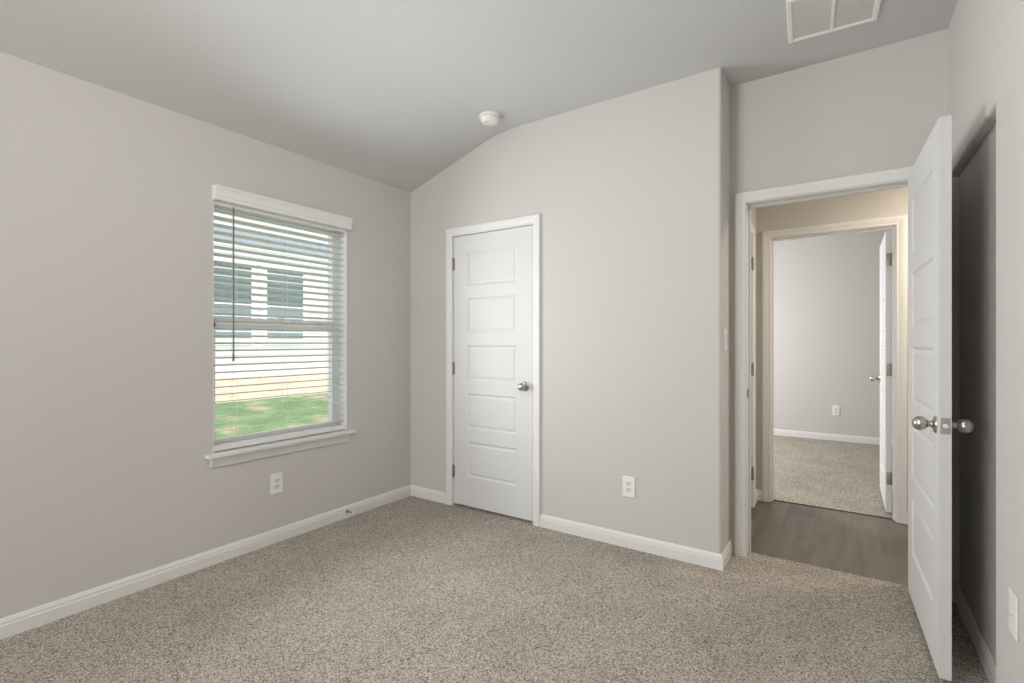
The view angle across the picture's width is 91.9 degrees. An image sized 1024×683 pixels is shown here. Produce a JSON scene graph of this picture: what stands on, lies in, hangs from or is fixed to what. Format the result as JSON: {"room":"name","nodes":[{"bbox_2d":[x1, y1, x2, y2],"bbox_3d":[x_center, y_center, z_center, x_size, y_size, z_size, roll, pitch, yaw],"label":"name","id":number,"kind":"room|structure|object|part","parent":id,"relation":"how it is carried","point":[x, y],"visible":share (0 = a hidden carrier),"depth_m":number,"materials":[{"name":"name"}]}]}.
{"room":"empty bedroom","nodes":[
{"label":"empty bedroom","id":0,"kind":"room"},
{"bbox_2d":[0,52,410,618],"bbox_3d":[-1.246,-0.054,3.554,0.140,3.400,10.700,0,0,34],"label":"wall","id":1,"kind":"structure","parent":0,"point":[106,202],"depth_m":2.47,"materials":[{"name":"grey paint"}]},
{"bbox_2d":[0,485,410,639],"bbox_3d":[-2.474,1.204,1.596,0.013,0.084,5.880,0,0,34],"label":"baseboard","id":2,"kind":"structure","parent":1,"relation":"attached to","point":[11,625],"depth_m":2.60,"materials":[{"name":"white paint"}]},
{"bbox_2d":[270,472,282,494],"bbox_3d":[-1.468,0.880,3.091,0.009,0.125,0.079,0,0,34],"label":"wall outlet","id":3,"kind":"object","parent":1,"relation":"attached to","point":[276,480],"visible":1,"depth_m":3.09,"materials":[{"name":"white plastic"}]},
{"bbox_2d":[205,200,355,467],"bbox_3d":[-1.466,-0.064,3.184,0.180,1.531,0.995,0,0,34],"label":"window","id":4,"kind":"structure","parent":1,"relation":"in","point":[252,452],"depth_m":3.31,"materials":[{"name":"white plastic"}]},
{"bbox_3d":[-1.521,-0.091,3.218,0.050,1.475,0.900,0,0,34],"label":"frame","id":5,"kind":"part","parent":4,"relation":"part of","materials":[{"name":"white plastic"}]},
{"bbox_3d":[-1.509,0.225,3.210,0.032,0.746,0.900,0,0,34],"label":"sash","id":6,"kind":"part","parent":4,"relation":"part of","materials":[{"name":"white plastic"}]},
{"bbox_3d":[-1.445,0.663,3.170,0.130,0.078,0.995,0,0,34],"label":"sill","id":7,"kind":"part","parent":4,"relation":"part of","materials":[{"name":"white paint"}]},
{"bbox_2d":[212,184,352,451],"bbox_3d":[-1.433,-0.132,3.167,0.107,1.500,0.922,0,0,34],"label":"window blind","id":8,"kind":"object","parent":4,"relation":"attached to","point":[224,197],"visible":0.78,"depth_m":3.11,"materials":[{"name":"white plastic"}]},
{"bbox_3d":[-1.458,0.603,3.175,0.052,0.030,0.886,0,0,34],"label":"rail","id":9,"kind":"part","parent":8,"relation":"part of","materials":[{"name":"white plastic"}]},
{"bbox_3d":[-1.271,-0.089,3.453,0.056,1.390,0.002,0,0,34],"label":"ladder cord","id":10,"kind":"part","parent":8,"relation":"part of","materials":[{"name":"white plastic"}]},
{"bbox_2d":[0,0,957,192],"bbox_3d":[-0.997,-1.499,0.775,3.380,0.550,6.170,0,0,34],"label":"ceiling","id":11,"kind":"structure","parent":0,"point":[394,93],"depth_m":2.48,"materials":[{"name":"grey paint"}]},
{"bbox_2d":[479,111,499,125],"bbox_3d":[-0.148,-1.484,3.298,0.142,0.055,0.142,0,0,34],"label":"smoke detector","id":12,"kind":"object","parent":11,"relation":"attached to","point":[489,118],"visible":1,"depth_m":3.26,"materials":[{"name":"white plastic"}]},
{"bbox_2d":[786,0,881,43],"bbox_3d":[1.458,-1.508,2.248,0.362,0.009,0.360,0,0,31],"label":"ceiling vent","id":13,"kind":"object","parent":11,"relation":"in","point":[806,19],"visible":1,"depth_m":2.28,"materials":[{"name":"white plastic"}]},
{"bbox_3d":[1.386,-1.507,2.291,0.151,0.004,0.315,0,0,31],"label":"louvre panel","id":14,"kind":"part","parent":13,"relation":"part of","materials":[{"name":"white plastic"}]},
{"bbox_3d":[1.529,-1.507,2.205,0.151,0.004,0.315,0,0,31],"label":"louvre panel","id":15,"kind":"part","parent":13,"relation":"part of","materials":[{"name":"white plastic"}]},
{"bbox_2d":[0,435,989,682],"bbox_3d":[1.030,1.270,2.019,5.350,0.052,10.500,0,0,34],"label":"floor","id":16,"kind":"structure","parent":0,"point":[410,589],"depth_m":2.30,"materials":[{"name":"carpet"}]},
{"bbox_2d":[774,500,892,518],"bbox_3d":[2.382,1.260,3.709,0.767,0.032,0.010,0,0,34],"label":"carpet edge","id":17,"kind":"structure","parent":16,"relation":"on","point":[774,500],"depth_m":3.69,"materials":[{"name":"brown"}]},
{"bbox_2d":[411,68,729,553],"bbox_3d":[0.263,-0.254,3.536,2.383,3.000,0.372,0,0,34],"label":"wall","id":18,"kind":"structure","parent":0,"point":[630,192],"depth_m":3.04,"materials":[{"name":"grey paint"}]},
{"bbox_2d":[452,225,532,520],"bbox_3d":[-0.165,0.210,3.582,0.720,2.031,0.106,0,0,34],"label":"door","id":19,"kind":"structure","parent":18,"relation":"in","point":[492,366],"depth_m":3.58,"materials":[{"name":"white paint"}]},
{"bbox_3d":[0.072,0.304,3.401,0.066,0.066,0.071,0,0,34],"label":"knob","id":20,"kind":"part","parent":19,"relation":"part of","materials":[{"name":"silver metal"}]},
{"bbox_2d":[446,213,540,526],"bbox_3d":[-0.126,0.187,3.633,0.839,2.118,0.132,0,0,34],"label":"door frame","id":21,"kind":"structure","parent":18,"relation":"attached to","point":[535,219],"depth_m":3.48,"materials":[{"name":"white paint"}]},
{"bbox_2d":[410,485,731,570],"bbox_3d":[0.233,1.204,3.479,2.396,0.084,0.270,0,0,34],"label":"baseboard","id":22,"kind":"structure","parent":18,"relation":"attached to","point":[708,559],"depth_m":3.00,"materials":[{"name":"white paint"}]},
{"bbox_2d":[622,476,634,497],"bbox_3d":[0.708,0.876,3.006,0.079,0.125,0.009,0,0,34],"label":"wall outlet","id":23,"kind":"object","parent":18,"relation":"attached to","point":[628,483],"visible":1,"depth_m":3.00,"materials":[{"name":"white plastic"}]},
{"bbox_2d":[723,328,726,350],"bbox_3d":[1.201,-0.016,2.787,0.010,0.125,0.079,0,0,34],"label":"light switch","id":24,"kind":"object","parent":18,"relation":"attached to","point":[724,330],"visible":1,"depth_m":2.76,"materials":[{"name":"white plastic"}]},
{"bbox_2d":[751,208,755,489],"bbox_3d":[1.589,-0.054,3.512,0.115,2.600,1.070,0,0,34],"label":"wall","id":25,"kind":"structure","parent":0,"point":[753,210],"depth_m":3.89,"materials":[{"name":"grey paint"}]},
{"bbox_2d":[751,257,753,479],"bbox_3d":[1.587,0.211,3.425,0.055,2.040,0.757,0,0,34],"label":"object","id":26,"kind":"structure","parent":25,"relation":"in","point":[752,258],"depth_m":3.71,"materials":[{"name":"silver metal"}]},
{"bbox_2d":[751,224,754,507],"bbox_3d":[1.554,0.187,3.445,0.132,2.118,0.884,0,0,34],"label":"door frame","id":27,"kind":"structure","parent":25,"relation":"attached to","point":[752,226],"depth_m":3.74,"materials":[{"name":"white paint"}]},
{"bbox_2d":[756,187,907,511],"bbox_3d":[2.227,-0.154,3.796,5.350,2.800,0.115,0,0,34],"label":"wall","id":28,"kind":"structure","parent":0,"point":[892,202],"depth_m":3.74,"materials":[{"name":"grey paint"}]},
{"bbox_2d":[755,489,907,524],"bbox_3d":[3.128,1.204,3.019,2.988,0.084,0.167,0,0,34],"label":"baseboard","id":29,"kind":"structure","parent":28,"relation":"attached to","point":[758,493],"depth_m":3.89,"materials":[{"name":"white paint"}]},
{"bbox_2d":[762,215,906,524],"bbox_3d":[2.374,0.187,3.697,0.891,2.118,0.150,0,0,34],"label":"door frame","id":30,"kind":"structure","parent":28,"relation":"attached to","point":[898,224],"depth_m":3.49,"materials":[{"name":"white paint"}]},
{"bbox_2d":[870,230,892,512],"bbox_3d":[2.903,0.208,3.901,0.115,2.036,0.777,0,0,34],"label":"door","id":31,"kind":"structure","parent":28,"relation":"in","point":[886,254],"depth_m":3.58,"materials":[{"name":"white paint"}]},
{"bbox_3d":[3.067,0.304,4.184,0.071,0.066,0.066,0,0,34],"label":"knob","id":32,"kind":"part","parent":31,"relation":"part of","materials":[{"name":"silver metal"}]},
{"bbox_2d":[774,230,892,438],"bbox_3d":[3.992,-0.154,6.414,5.350,2.800,0.100,0,0,34],"label":"wall","id":33,"kind":"structure","parent":0,"point":[827,289],"depth_m":6.32,"materials":[{"name":"grey paint"}]},
{"bbox_2d":[774,429,892,445],"bbox_3d":[3.961,1.204,6.367,5.350,0.084,0.013,0,0,34],"label":"baseboard","id":34,"kind":"structure","parent":33,"relation":"attached to","point":[813,435],"depth_m":6.31,"materials":[{"name":"white paint"}]},
{"bbox_2d":[832,405,839,415],"bbox_3d":[4.105,0.861,6.272,0.079,0.125,0.009,0,0,34],"label":"wall outlet","id":35,"kind":"object","parent":33,"relation":"attached to","point":[835,409],"visible":1,"depth_m":6.27,"materials":[{"name":"white plastic"}]},
{"bbox_2d":[774,229,892,241],"bbox_3d":[3.112,-1.404,5.108,5.350,0.100,3.050,0,0,34],"label":"ceiling","id":36,"kind":"structure","parent":0,"point":[891,229],"depth_m":6.26,"materials":[{"name":"grey paint"}]},
{"bbox_2d":[730,29,959,602],"bbox_3d":[1.786,-0.254,2.664,1.117,3.000,0.115,0,0,34],"label":"wall","id":37,"kind":"structure","parent":0,"point":[877,109],"depth_m":2.61,"materials":[{"name":"grey paint"}]},
{"bbox_2d":[735,166,912,556],"bbox_3d":[1.716,0.187,2.712,0.894,2.118,0.150,0,0,34],"label":"door frame","id":38,"kind":"structure","parent":37,"relation":"attached to","point":[892,178],"depth_m":2.88,"materials":[{"name":"white paint"}]},
{"bbox_2d":[908,115,973,680],"bbox_3d":[1.779,0.201,2.125,0.177,2.050,0.787,0,0,32],"label":"door","id":39,"kind":"structure","parent":37,"relation":"in","point":[930,424],"depth_m":1.94,"materials":[{"name":"white paint"}]},
{"bbox_3d":[1.564,0.307,1.881,0.071,0.066,0.066,0,0,32],"label":"knob","id":40,"kind":"part","parent":39,"relation":"part of","materials":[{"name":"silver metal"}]},
{"bbox_3d":[1.576,0.304,1.800,0.028,0.060,0.002,0,0,32],"label":"latch plate","id":41,"kind":"part","parent":39,"relation":"part of","materials":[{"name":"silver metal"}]},
{"bbox_3d":[1.654,0.307,1.825,0.071,0.066,0.066,0,0,32],"label":"knob","id":42,"kind":"part","parent":39,"relation":"part of","materials":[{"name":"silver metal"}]},
{"bbox_2d":[948,0,1023,682],"bbox_3d":[0.440,-0.254,-0.206,0.140,3.000,6.150,0,0,34],"label":"wall","id":43,"kind":"structure","parent":0,"point":[986,37],"depth_m":1.83,"materials":[{"name":"grey paint"}]},
{"bbox_2d":[956,586,995,682],"bbox_3d":[0.393,1.204,-0.174,0.053,0.084,6.150,0,0,34],"label":"baseboard","id":44,"kind":"structure","parent":43,"relation":"attached to","point":[988,663],"depth_m":2.00,"materials":[{"name":"white paint"}]},
{"bbox_2d":[1009,587,1018,641],"bbox_3d":[1.464,0.794,1.449,0.012,0.125,0.079,0,0,34],"label":"cable wall plate","id":45,"kind":"object","parent":43,"relation":"attached to","point":[1013,599],"visible":1,"depth_m":1.44,"materials":[{"name":"white plastic"}]},
{"label":"outside","id":46,"kind":"structure","parent":0,"visible":0},
{"bbox_2d":[215,372,326,403],"bbox_3d":[-5.434,1.446,8.487,2.500,1.600,24.000,0,0,34],"label":"bare soil","id":47,"kind":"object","parent":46,"point":[227,397],"visible":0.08,"depth_m":9.23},
{"bbox_2d":[214,212,326,377],"bbox_3d":[-6.575,-2.104,10.462,3.600,5.600,16.400,0,0,34],"label":"house","id":48,"kind":"structure","parent":47,"relation":"on","point":[216,280],"depth_m":10.12,"materials":[{"name":"white"}]},
{"bbox_2d":[214,267,249,302],"bbox_3d":[-5.405,-1.097,9.489,0.003,0.625,0.754,0,0,34],"label":"blind","id":49,"kind":"object","parent":48,"relation":"hanging from","point":[219,295],"depth_m":9.51,"materials":[{"name":"grey plastic"}]},
{"bbox_3d":[-5.410,-1.129,9.493,0.009,0.750,0.814,0,0,34],"label":"pane","id":50,"kind":"part","parent":48,"relation":"part of","materials":[{"name":"clear glass"}]},
{"bbox_3d":[-5.406,-0.744,9.490,0.019,0.030,0.814,0,0,34],"label":"sash rail","id":51,"kind":"part","parent":48,"relation":"part of","materials":[{"name":"white"}]},
{"bbox_3d":[-5.410,-0.392,9.493,0.009,0.684,0.814,0,0,34],"label":"pane","id":52,"kind":"part","parent":48,"relation":"part of","materials":[{"name":"blue"}]},
{"bbox_3d":[-4.778,-1.129,10.431,0.009,0.750,0.812,0,0,34],"label":"pane","id":53,"kind":"part","parent":48,"relation":"part of","materials":[{"name":"clear glass"}]},
{"bbox_3d":[-4.773,-0.744,10.429,0.019,0.030,0.812,0,0,34],"label":"sash rail","id":54,"kind":"part","parent":48,"relation":"part of","materials":[{"name":"white"}]},
{"bbox_3d":[-4.778,-0.392,10.431,0.009,0.684,0.812,0,0,34],"label":"pane","id":55,"kind":"part","parent":48,"relation":"part of","materials":[{"name":"blue"}]},
{"bbox_2d":[268,274,301,305],"bbox_3d":[-4.773,-1.097,10.428,0.003,0.625,0.752,0,0,34],"label":"blind","id":56,"kind":"object","parent":48,"relation":"hanging from","point":[270,292],"depth_m":10.43,"materials":[{"name":"grey plastic"}]},
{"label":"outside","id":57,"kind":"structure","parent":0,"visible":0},
{"bbox_2d":[215,393,326,438],"bbox_3d":[-2.362,1.591,6.416,4.910,1.310,24.000,0,0,34],"label":"lawn","id":58,"kind":"structure","parent":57,"point":[222,412],"depth_m":7.19,"materials":[{"name":"green plant"}]}
]}

